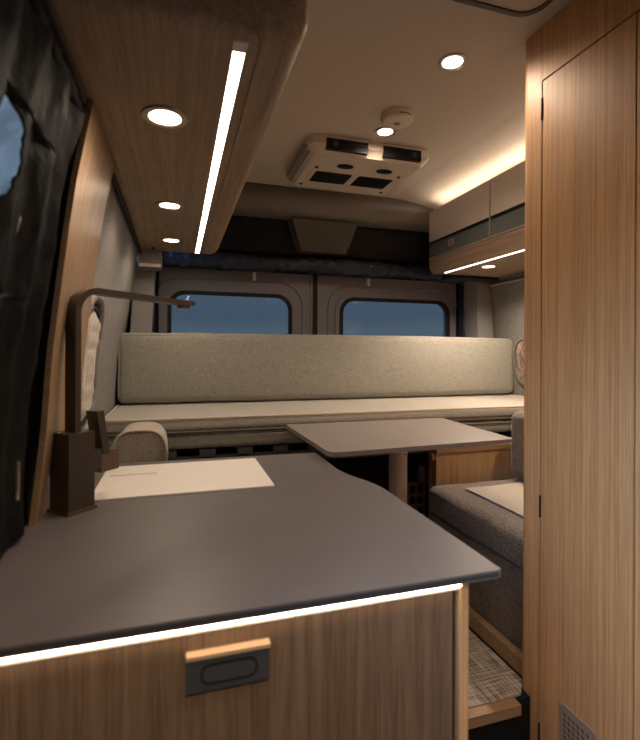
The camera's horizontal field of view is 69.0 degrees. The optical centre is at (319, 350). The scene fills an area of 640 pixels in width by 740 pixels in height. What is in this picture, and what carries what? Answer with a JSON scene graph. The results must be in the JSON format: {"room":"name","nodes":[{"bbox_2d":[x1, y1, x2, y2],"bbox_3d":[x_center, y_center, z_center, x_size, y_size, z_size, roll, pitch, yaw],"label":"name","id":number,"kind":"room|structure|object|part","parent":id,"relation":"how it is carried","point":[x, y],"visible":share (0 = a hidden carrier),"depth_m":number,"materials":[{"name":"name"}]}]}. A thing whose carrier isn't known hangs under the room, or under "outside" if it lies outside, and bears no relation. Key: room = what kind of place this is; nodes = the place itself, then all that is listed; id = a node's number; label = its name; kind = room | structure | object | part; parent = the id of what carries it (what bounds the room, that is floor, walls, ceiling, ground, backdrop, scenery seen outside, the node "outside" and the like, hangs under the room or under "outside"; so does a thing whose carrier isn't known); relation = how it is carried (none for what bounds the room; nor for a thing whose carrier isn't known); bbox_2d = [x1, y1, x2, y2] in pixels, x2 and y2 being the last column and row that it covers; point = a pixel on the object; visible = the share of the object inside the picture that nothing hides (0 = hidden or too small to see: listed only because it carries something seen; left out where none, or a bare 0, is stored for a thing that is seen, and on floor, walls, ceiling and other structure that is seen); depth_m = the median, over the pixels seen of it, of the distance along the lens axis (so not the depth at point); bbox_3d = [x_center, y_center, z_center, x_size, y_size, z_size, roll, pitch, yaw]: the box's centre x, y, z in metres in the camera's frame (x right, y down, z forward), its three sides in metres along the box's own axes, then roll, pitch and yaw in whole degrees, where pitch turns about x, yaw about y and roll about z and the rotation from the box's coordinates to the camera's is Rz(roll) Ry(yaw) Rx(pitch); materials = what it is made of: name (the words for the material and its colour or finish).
{"room":"vehicle interior","nodes":[
{"label":"vehicle interior","id":0,"kind":"room"},
{"bbox_2d":[23,104,137,525],"bbox_3d":[-0.314,0.129,0.374,0.210,1.980,4.100,0,0,-17],"label":"wall","id":1,"kind":"structure","parent":0,"point":[117,262],"depth_m":1.37,"materials":[{"name":"grey fabric"}]},
{"bbox_2d":[29,0,85,113],"bbox_3d":[-0.327,-0.409,0.514,0.029,0.049,0.575,0,0,-17],"label":"rail","id":2,"kind":"object","parent":1,"relation":"attached to","point":[61,54],"visible":0.54,"depth_m":0.63,"materials":[{"name":"grey plastic"}]},
{"bbox_2d":[0,0,84,558],"bbox_3d":[-0.373,-0.047,0.508,0.133,0.670,0.511,0,0,-17],"label":"window curtain","id":3,"kind":"object","parent":2,"relation":"hanging from","point":[40,127],"visible":1,"depth_m":0.62,"materials":[{"name":"black fabric"}]},
{"bbox_3d":[-0.405,0.174,0.624,0.004,0.053,0.010,0,0,-17],"label":"zip pull","id":4,"kind":"part","parent":3,"relation":"part of","materials":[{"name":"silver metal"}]},
{"bbox_2d":[60,160,69,202],"bbox_3d":[-0.450,-0.067,0.753,0.097,0.730,0.102,0,0,-17],"label":"trim","id":5,"kind":"structure","parent":1,"relation":"attached to","point":[69,160],"depth_m":0.81,"materials":[{"name":"black"}]},
{"bbox_2d":[29,101,114,525],"bbox_3d":[-0.491,-0.070,0.949,0.097,0.739,0.296,0,0,-17],"label":"board","id":6,"kind":"object","parent":1,"relation":"attached to","point":[93,167],"visible":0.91,"depth_m":0.86,"materials":[{"name":"brown wood"}]},
{"bbox_2d":[81,295,104,429],"bbox_3d":[-0.614,0.040,1.235,0.065,0.393,0.295,0,0,-17],"label":"window cover","id":7,"kind":"structure","parent":1,"relation":"in","point":[97,312],"depth_m":1.24,"materials":[{"name":"cream fabric"}]},
{"bbox_3d":[-0.610,0.040,1.233,0.041,0.295,0.205,0,0,-17],"label":"padded panel","id":8,"kind":"part","parent":7,"relation":"part of","materials":[{"name":"beige fabric"}]},
{"bbox_2d":[111,171,141,252],"bbox_3d":[-0.641,-0.430,1.571,0.014,0.014,0.960,0,0,-17],"label":"trim","id":9,"kind":"structure","parent":1,"relation":"attached to","point":[114,180],"depth_m":1.40,"materials":[{"name":"black rubber"}]},
{"bbox_2d":[130,265,156,332],"bbox_3d":[-0.859,0.236,2.200,0.160,1.320,0.170,0,0,-17],"label":"trim","id":10,"kind":"structure","parent":1,"relation":"attached to","point":[142,313],"depth_m":2.13,"materials":[{"name":"grey"}]},
{"bbox_2d":[138,249,161,270],"bbox_3d":[-0.756,-0.403,2.079,0.097,0.075,0.110,0,0,-17],"label":"junction box","id":11,"kind":"object","parent":1,"relation":"attached to","point":[148,260],"visible":0.96,"depth_m":2.03,"materials":[{"name":"grey"}]},
{"bbox_2d":[52,0,307,253],"bbox_3d":[-0.400,-0.632,1.356,0.341,0.396,1.550,0,0,-17],"label":"locker","id":12,"kind":"object","parent":1,"relation":"attached to","point":[185,95],"visible":1,"depth_m":0.80,"materials":[{"name":"brown wood"}]},
{"bbox_2d":[141,104,188,128],"bbox_3d":[-0.292,-0.439,0.877,0.086,0.006,0.086,0,0,-17],"label":"recessed light","id":13,"kind":"object","parent":12,"relation":"attached to","point":[157,116],"depth_m":0.87,"materials":[{"name":"white plastic"}]},
{"bbox_2d":[155,200,183,209],"bbox_3d":[-0.456,-0.440,1.413,0.086,0.006,0.086,0,0,-17],"label":"recessed light","id":14,"kind":"object","parent":12,"relation":"attached to","point":[159,204],"depth_m":1.41,"materials":[{"name":"white plastic"}]},
{"bbox_2d":[160,237,181,242],"bbox_3d":[-0.594,-0.441,1.862,0.086,0.006,0.086,0,0,-17],"label":"recessed light","id":15,"kind":"object","parent":12,"relation":"attached to","point":[162,239],"depth_m":1.85,"materials":[{"name":"white plastic"}]},
{"bbox_2d":[232,182,433,232],"bbox_3d":[0.053,-0.759,2.465,1.740,0.142,0.115,0,0,-17],"label":"rear ceiling panel","id":16,"kind":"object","parent":1,"relation":"attached to","point":[259,200],"depth_m":2.43,"materials":[{"name":"brown plastic"}]},
{"bbox_2d":[128,249,459,336],"bbox_3d":[0.014,0.130,2.578,2.140,1.980,0.060,0,0,-17],"label":"wall","id":17,"kind":"structure","parent":0,"point":[262,254],"depth_m":2.56,"materials":[{"name":"black"}]},
{"bbox_2d":[153,271,158,332],"bbox_3d":[-0.822,0.049,2.260,0.075,0.895,0.040,0,0,-17],"label":"curtain","id":18,"kind":"object","parent":17,"relation":"hanging from","point":[156,306],"visible":0.08,"depth_m":2.27,"materials":[{"name":"black fabric"}]},
{"bbox_2d":[159,267,310,455],"bbox_3d":[-0.468,0.265,2.420,0.868,1.365,0.060,0,0,-17],"label":"door","id":19,"kind":"structure","parent":17,"relation":"in","point":[294,290],"depth_m":2.43,"materials":[{"name":"grey plastic"},{"name":"glass"},{"name":"black rubber"}]},
{"bbox_2d":[162,251,464,284],"bbox_3d":[0.000,-0.446,2.477,1.760,0.106,0.081,0,0,-17],"label":"rolled blind","id":20,"kind":"object","parent":17,"relation":"attached to","point":[220,261],"visible":0.77,"depth_m":2.42,"materials":[{"name":"black fabric"}]},
{"bbox_2d":[310,274,318,334],"bbox_3d":[-0.035,0.265,2.562,0.042,1.370,0.042,0,0,-17],"label":"trim","id":21,"kind":"structure","parent":17,"relation":"attached to","point":[314,278],"depth_m":2.55,"materials":[{"name":"grey"}]},
{"bbox_2d":[218,215,428,262],"bbox_3d":[0.020,-0.605,2.535,1.800,0.180,0.022,0,0,-17],"label":"lining","id":22,"kind":"object","parent":17,"relation":"attached to","point":[242,233],"visible":0.47,"depth_m":2.58,"materials":[{"name":"black fabric"}]},
{"bbox_2d":[287,218,357,256],"bbox_3d":[0.021,-0.601,2.490,0.395,0.173,0.060,0,0,-17],"label":"flap","id":23,"kind":"object","parent":22,"relation":"attached to","point":[309,236],"visible":1,"depth_m":2.47,"materials":[{"name":"grey"}]},
{"bbox_2d":[319,275,456,336],"bbox_3d":[0.411,0.270,2.689,0.886,1.365,0.060,0,0,-17],"label":"door","id":24,"kind":"structure","parent":17,"relation":"in","point":[335,292],"depth_m":2.65,"materials":[{"name":"grey plastic"},{"name":"glass"},{"name":"black rubber"}]},
{"bbox_2d":[459,285,464,336],"bbox_3d":[0.858,0.057,2.776,0.060,0.895,0.040,0,0,-17],"label":"curtain","id":25,"kind":"object","parent":17,"relation":"hanging from","point":[461,287],"visible":0.25,"depth_m":2.77,"materials":[{"name":"black fabric"}]},
{"bbox_2d":[246,0,570,197],"bbox_3d":[0.613,-0.847,0.642,1.780,0.040,4.130,0,0,-17],"label":"ceiling","id":26,"kind":"structure","parent":0,"point":[355,61],"depth_m":1.42,"materials":[{"name":"paint"}]},
{"bbox_2d":[287,134,428,194],"bbox_3d":[0.150,-0.795,2.045,0.524,0.067,0.439,0,0,-17],"label":"air conditioner","id":27,"kind":"object","parent":26,"relation":"attached to","point":[328,162],"visible":1,"depth_m":1.93,"materials":[{"name":"beige plastic"}]},
{"bbox_2d":[309,171,351,184],"bbox_3d":[0.046,-0.764,2.060,0.165,0.002,0.121,0,0,-17],"label":"grille","id":28,"kind":"object","parent":27,"relation":"attached to","point":[327,177],"depth_m":2.05,"materials":[{"name":"black plastic"}]},
{"bbox_2d":[326,137,368,155],"bbox_3d":[0.105,-0.796,1.821,0.172,0.042,0.025,0,0,-17],"label":"vent","id":29,"kind":"object","parent":27,"relation":"attached to","point":[335,146],"depth_m":1.81,"materials":[{"name":"grey plastic"}]},
{"bbox_3d":[0.139,-0.765,2.089,0.395,0.003,0.145,0,0,-17],"label":"filter panel","id":30,"kind":"part","parent":27,"relation":"part of","materials":[{"name":"beige plastic"}]},
{"bbox_2d":[350,176,392,188],"bbox_3d":[0.232,-0.764,2.118,0.165,0.002,0.121,0,0,-17],"label":"grille","id":31,"kind":"object","parent":27,"relation":"attached to","point":[370,182],"depth_m":2.11,"materials":[{"name":"black plastic"}]},
{"bbox_2d":[382,146,420,162],"bbox_3d":[0.330,-0.795,1.890,0.167,0.042,0.025,0,0,-17],"label":"vent","id":32,"kind":"object","parent":27,"relation":"attached to","point":[390,154],"depth_m":1.88,"materials":[{"name":"grey plastic"}]},
{"bbox_2d":[375,126,395,136],"bbox_3d":[0.246,-0.827,1.760,0.082,0.006,0.082,0,0,-17],"label":"recessed light","id":33,"kind":"object","parent":26,"relation":"in","point":[381,131],"visible":0.83,"depth_m":1.76,"materials":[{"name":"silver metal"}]},
{"bbox_2d":[380,106,413,129],"bbox_3d":[0.270,-0.813,1.637,0.118,0.032,0.118,0,0,-17],"label":"smoke detector","id":34,"kind":"object","parent":26,"relation":"attached to","point":[398,117],"visible":1,"depth_m":1.61,"materials":[{"name":"beige plastic"}]},
{"bbox_2d":[438,52,467,70],"bbox_3d":[0.379,-0.826,1.334,0.084,0.006,0.084,0,0,-17],"label":"recessed light","id":35,"kind":"object","parent":26,"relation":"in","point":[453,61],"visible":1,"depth_m":1.33,"materials":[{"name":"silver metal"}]},
{"bbox_2d":[452,0,553,16],"bbox_3d":[0.453,-0.822,0.914,0.274,0.012,0.415,0,0,-17],"label":"roof hatch","id":36,"kind":"object","parent":26,"relation":"attached to","point":[515,8],"visible":1,"depth_m":1.10,"materials":[{"name":"grey"}]},
{"bbox_2d":[476,0,545,10],"bbox_3d":[0.452,-0.824,0.915,0.254,0.008,0.391,0,0,-17],"label":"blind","id":37,"kind":"object","parent":36,"relation":"hanging from","point":[492,5],"depth_m":1.10,"materials":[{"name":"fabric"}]},
{"bbox_2d":[489,271,524,436],"bbox_3d":[1.521,0.137,0.938,0.210,1.980,4.100,0,0,-17],"label":"wall","id":38,"kind":"structure","parent":0,"point":[508,298],"depth_m":2.56,"materials":[{"name":"grey fabric"}]},
{"bbox_2d":[393,105,524,209],"bbox_3d":[0.811,-0.781,2.073,0.560,0.091,1.350,0,0,-17],"label":"ceiling side panel","id":39,"kind":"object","parent":38,"relation":"attached to","point":[500,148],"depth_m":2.03,"materials":[{"name":"paint"}]},
{"bbox_2d":[429,161,524,276],"bbox_3d":[0.915,-0.568,2.008,0.381,0.352,1.103,0,0,-17],"label":"upper cabinet","id":40,"kind":"object","parent":38,"relation":"attached to","point":[480,232],"visible":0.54,"depth_m":2.08,"materials":[{"name":"brown wood"}]},
{"bbox_3d":[0.660,-0.524,2.240,0.014,0.070,0.496,0,0,-17],"label":"panel","id":41,"kind":"part","parent":40,"relation":"part of","materials":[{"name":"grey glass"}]},
{"bbox_3d":[0.660,-0.654,2.239,0.016,0.159,0.496,0,0,-17],"label":"flap door","id":42,"kind":"part","parent":40,"relation":"part of","materials":[{"name":"beige paint"}]},
{"bbox_2d":[442,275,498,281],"bbox_3d":[0.812,-0.388,2.508,0.300,0.014,0.080,0,0,-17],"label":"trim","id":43,"kind":"structure","parent":40,"relation":"attached to","point":[449,277],"depth_m":2.49,"materials":[{"name":"black rubber"}]},
{"bbox_3d":[0.748,-0.440,1.956,0.012,0.088,1.102,0,0,-17],"label":"rail","id":44,"kind":"part","parent":40,"relation":"part of","materials":[{"name":"brown wood"}]},
{"bbox_2d":[479,265,497,268],"bbox_3d":[0.793,-0.396,2.194,0.084,0.006,0.084,0,0,-17],"label":"recessed light","id":45,"kind":"object","parent":40,"relation":"attached to","point":[480,266],"depth_m":2.19,"materials":[{"name":"white"}]},
{"bbox_3d":[0.822,-0.653,1.711,0.016,0.159,0.590,0,0,-17],"label":"flap door","id":46,"kind":"part","parent":40,"relation":"part of","materials":[{"name":"beige paint"}]},
{"bbox_3d":[0.823,-0.523,1.711,0.014,0.070,0.590,0,0,-17],"label":"panel","id":47,"kind":"part","parent":40,"relation":"part of","materials":[{"name":"grey glass"}]},
{"bbox_2d":[461,281,492,337],"bbox_3d":[0.938,0.245,2.752,0.170,1.320,0.170,0,0,-17],"label":"trim","id":48,"kind":"structure","parent":38,"relation":"attached to","point":[478,322],"depth_m":2.67,"materials":[{"name":"grey"}]},
{"bbox_2d":[487,277,524,286],"bbox_3d":[1.133,-0.372,2.126,0.016,0.016,1.200,0,0,-17],"label":"trim","id":49,"kind":"structure","parent":38,"relation":"attached to","point":[521,278],"depth_m":2.51,"materials":[{"name":"grey"}]},
{"bbox_2d":[513,337,523,385],"bbox_3d":[1.159,0.062,2.252,0.037,0.273,0.661,0,0,-17],"label":"window cover","id":50,"kind":"structure","parent":38,"relation":"in","point":[518,353],"depth_m":2.51,"materials":[{"name":"brown fabric"}]},
{"bbox_3d":[1.156,0.062,2.251,0.030,0.237,0.625,0,0,-17],"label":"padded panel","id":51,"kind":"part","parent":50,"relation":"part of","materials":[{"name":"beige fabric"}]},
{"bbox_3d":[0.603,1.123,0.642,2.180,0.040,4.130,0,0,-17],"label":"floor","id":52,"kind":"structure","parent":0,"visible":0},
{"bbox_2d":[0,583,468,739],"bbox_3d":[-0.201,0.702,0.906,0.624,0.783,0.751,0,0,-17],"label":"base cabinet","id":53,"kind":"object","parent":52,"relation":"on","point":[394,667],"visible":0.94,"depth_m":0.57,"materials":[{"name":"brown wood"}]},
{"bbox_3d":[-0.108,0.373,0.551,0.096,0.041,0.009,0,0,-17],"label":"drawer handle","id":54,"kind":"part","parent":53,"relation":"part of","materials":[{"name":"grey plastic"}]},
{"bbox_2d":[0,453,500,658],"bbox_3d":[-0.187,0.305,0.923,0.680,0.012,0.796,0,0,-17],"label":"countertop","id":55,"kind":"structure","parent":53,"relation":"on","point":[323,535],"depth_m":0.67,"materials":[{"name":"laminate"}]},
{"bbox_2d":[47,288,194,517],"bbox_3d":[-0.398,0.088,0.999,0.060,0.420,0.345,0,0,26],"label":"tap","id":56,"kind":"object","parent":55,"relation":"on","point":[78,453],"visible":1,"depth_m":0.86,"materials":[{"name":"brown metal"}]},
{"bbox_3d":[-0.463,0.294,0.871,0.060,0.006,0.060,0,0,26],"label":"plate","id":57,"kind":"part","parent":56,"relation":"part of","materials":[{"name":"brown wood"}]},
{"bbox_2d":[50,429,94,512],"bbox_3d":[-0.462,0.221,0.871,0.053,0.141,0.053,0,0,26],"label":"base","id":58,"kind":"object","parent":56,"relation":"on","point":[72,467],"depth_m":0.85,"materials":[{"name":"brown wood"}]},
{"bbox_3d":[-0.439,0.160,0.922,0.036,0.085,0.028,0,0,26],"label":"lever","id":59,"kind":"part","parent":56,"relation":"part of","materials":[{"name":"brown"}]},
{"bbox_3d":[-0.393,0.015,1.009,0.030,0.273,0.321,0,0,26],"label":"spout","id":60,"kind":"part","parent":56,"relation":"part of","materials":[{"name":"brown"}]},
{"bbox_2d":[95,458,273,500],"bbox_3d":[-0.318,0.295,1.102,0.372,0.005,0.272,0,0,-17],"label":"sink cover","id":61,"kind":"object","parent":55,"relation":"in","point":[136,481],"visible":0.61,"depth_m":1.07,"materials":[{"name":"white plastic"}]},
{"bbox_3d":[0.131,0.704,0.867,0.012,0.783,0.462,0,0,-17],"label":"panel","id":62,"kind":"part","parent":53,"relation":"part of","materials":[{"name":"brown wood"}]},
{"bbox_2d":[168,431,510,517],"bbox_3d":[0.135,0.727,2.156,2.020,0.737,0.598,0,0,-17],"label":"frame","id":63,"kind":"object","parent":52,"relation":"on","point":[374,468],"visible":0.09,"depth_m":1.94,"materials":[{"name":"grey plastic"}]},
{"bbox_2d":[167,429,305,449],"bbox_3d":[-0.289,0.325,1.571,0.433,0.060,0.272,0,0,-17],"label":"cushion","id":64,"kind":"object","parent":63,"relation":"on","point":[225,439],"depth_m":1.70,"materials":[{"name":"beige fabric"}]},
{"bbox_2d":[105,394,523,436],"bbox_3d":[0.148,0.266,2.141,2.043,0.056,0.603,0,0,-17],"label":"sofa seat cushion","id":65,"kind":"object","parent":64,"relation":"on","point":[185,417],"visible":0.68,"depth_m":1.90,"materials":[{"name":"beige fabric"}]},
{"bbox_2d":[116,333,512,403],"bbox_3d":[0.086,0.080,2.346,2.042,0.321,0.161,0,0,-17],"label":"cushion","id":66,"kind":"object","parent":65,"relation":"on","point":[151,367],"visible":0.96,"depth_m":2.22,"materials":[{"name":"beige fabric"}]},
{"bbox_3d":[0.135,0.405,2.163,2.020,0.042,0.585,0,0,-17],"label":"rail","id":67,"kind":"part","parent":63,"relation":"part of","materials":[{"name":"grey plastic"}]},
{"bbox_3d":[0.199,0.761,1.956,2.015,0.670,0.020,0,0,-17],"label":"panel","id":68,"kind":"part","parent":63,"relation":"part of","materials":[{"name":"black"}]},
{"bbox_2d":[407,464,426,515],"bbox_3d":[0.389,0.594,1.971,0.135,0.215,0.042,0,0,-17],"label":"perforated panel","id":69,"kind":"object","parent":63,"relation":"attached to","point":[421,468],"visible":0.79,"depth_m":1.96,"materials":[{"name":"grey metal"}]},
{"bbox_3d":[0.434,0.525,1.986,0.040,0.075,0.040,0,0,-17],"label":"panel post","id":70,"kind":"part","parent":69,"relation":"part of","materials":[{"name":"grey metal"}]},
{"bbox_2d":[455,419,510,431],"bbox_3d":[0.730,0.330,1.888,0.286,0.060,0.264,0,0,-17],"label":"cushion","id":71,"kind":"object","parent":63,"relation":"on","point":[497,425],"depth_m":2.03,"materials":[{"name":"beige fabric"}]},
{"bbox_2d":[468,626,529,739],"bbox_3d":[0.628,1.003,1.656,1.398,0.200,0.795,0,0,-17],"label":"platform","id":72,"kind":"object","parent":52,"relation":"on","point":[515,728],"depth_m":1.20,"materials":[{"name":"black"}]},
{"bbox_2d":[428,443,518,512],"bbox_3d":[0.642,0.645,1.960,0.417,0.503,0.070,0,0,-17],"label":"storage box","id":73,"kind":"object","parent":72,"relation":"on","point":[488,462],"visible":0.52,"depth_m":1.92,"materials":[{"name":"brown wood"}]},
{"bbox_2d":[428,512,522,676],"bbox_3d":[0.853,0.769,1.744,0.838,0.266,0.728,0,0,-17],"label":"bench","id":74,"kind":"object","parent":72,"relation":"on","point":[495,605],"visible":0.04,"depth_m":1.42,"materials":[{"name":"grey fabric"}]},
{"bbox_2d":[430,478,523,568],"bbox_3d":[0.737,0.577,1.636,0.520,0.116,0.547,0,0,-17],"label":"bench cushion","id":75,"kind":"object","parent":74,"relation":"on","point":[492,525],"visible":0.44,"depth_m":1.54,"materials":[{"name":"grey fabric"}]},
{"bbox_2d":[465,482,523,517],"bbox_3d":[0.731,0.516,1.580,0.272,0.009,0.422,0,0,-17],"label":"seat pad","id":76,"kind":"object","parent":75,"relation":"on","point":[510,497],"visible":0.33,"depth_m":1.66,"materials":[{"name":"beige fabric"}]},
{"bbox_2d":[511,410,523,478],"bbox_3d":[0.911,0.378,1.682,0.156,0.272,0.521,0,0,-17],"label":"cushion","id":77,"kind":"object","parent":75,"relation":"on","point":[517,419],"visible":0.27,"depth_m":1.85,"materials":[{"name":"grey fabric"}]},
{"bbox_2d":[468,697,520,729],"bbox_3d":[0.293,0.913,1.134,0.450,0.026,0.030,0,0,-17],"label":"trim","id":78,"kind":"structure","parent":72,"relation":"attached to","point":[493,712],"depth_m":1.17,"materials":[{"name":"brown wood"}]},
{"bbox_2d":[468,628,521,708],"bbox_3d":[0.206,0.898,1.529,0.511,0.005,0.780,0,0,-17],"label":"floor mat","id":79,"kind":"object","parent":72,"relation":"on","point":[490,680],"visible":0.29,"depth_m":1.28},
{"bbox_2d":[287,418,511,503],"bbox_3d":[0.259,0.586,1.593,0.658,0.620,0.507,0,0,-17],"label":"table","id":80,"kind":"object","parent":79,"relation":"on","point":[396,438],"visible":0.59,"depth_m":1.54,"materials":[{"name":"laminate"}]},
{"bbox_3d":[0.276,0.600,1.655,0.065,0.571,0.065,0,0,-17],"label":"table post","id":81,"kind":"part","parent":80,"relation":"part of","materials":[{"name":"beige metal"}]},
{"bbox_2d":[523,0,639,739],"bbox_3d":[1.015,0.160,0.919,0.718,1.966,0.922,0,0,-17],"label":"wardrobe","id":82,"kind":"object","parent":52,"relation":"on","point":[581,503],"visible":1,"depth_m":1.06,"materials":[{"name":"brown wood"}]},
{"bbox_3d":[0.892,0.138,1.326,0.715,1.924,0.072,0,0,-17],"label":"corner post","id":83,"kind":"part","parent":82,"relation":"part of","materials":[{"name":"brown wood"}]},
{"bbox_2d":[559,700,595,739],"bbox_3d":[0.590,0.991,1.073,0.002,0.300,0.102,0,0,-17],"label":"vent grille","id":84,"kind":"object","parent":82,"relation":"attached to","point":[573,725],"depth_m":1.08,"materials":[{"name":"grey"}]},
{"bbox_3d":[0.696,-0.756,0.782,0.012,0.138,0.849,0,0,-17],"label":"rail","id":85,"kind":"part","parent":82,"relation":"part of","materials":[{"name":"brown wood"}]},
{"bbox_3d":[0.729,0.208,0.659,0.012,1.781,0.592,0,0,-17],"label":"panel","id":86,"kind":"part","parent":82,"relation":"part of","materials":[{"name":"brown wood"}]},
{"bbox_3d":[-0.564,0.766,1.450,0.264,0.653,0.303,0,0,-17],"label":"bench","id":87,"kind":"object","parent":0,"visible":0},
{"bbox_2d":[112,422,167,462],"bbox_3d":[-0.554,0.335,1.449,0.160,0.213,0.186,0,0,-17],"label":"bolster","id":88,"kind":"object","parent":87,"relation":"on","point":[138,441],"visible":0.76,"depth_m":1.37,"materials":[{"name":"beige fabric"}]}
]}

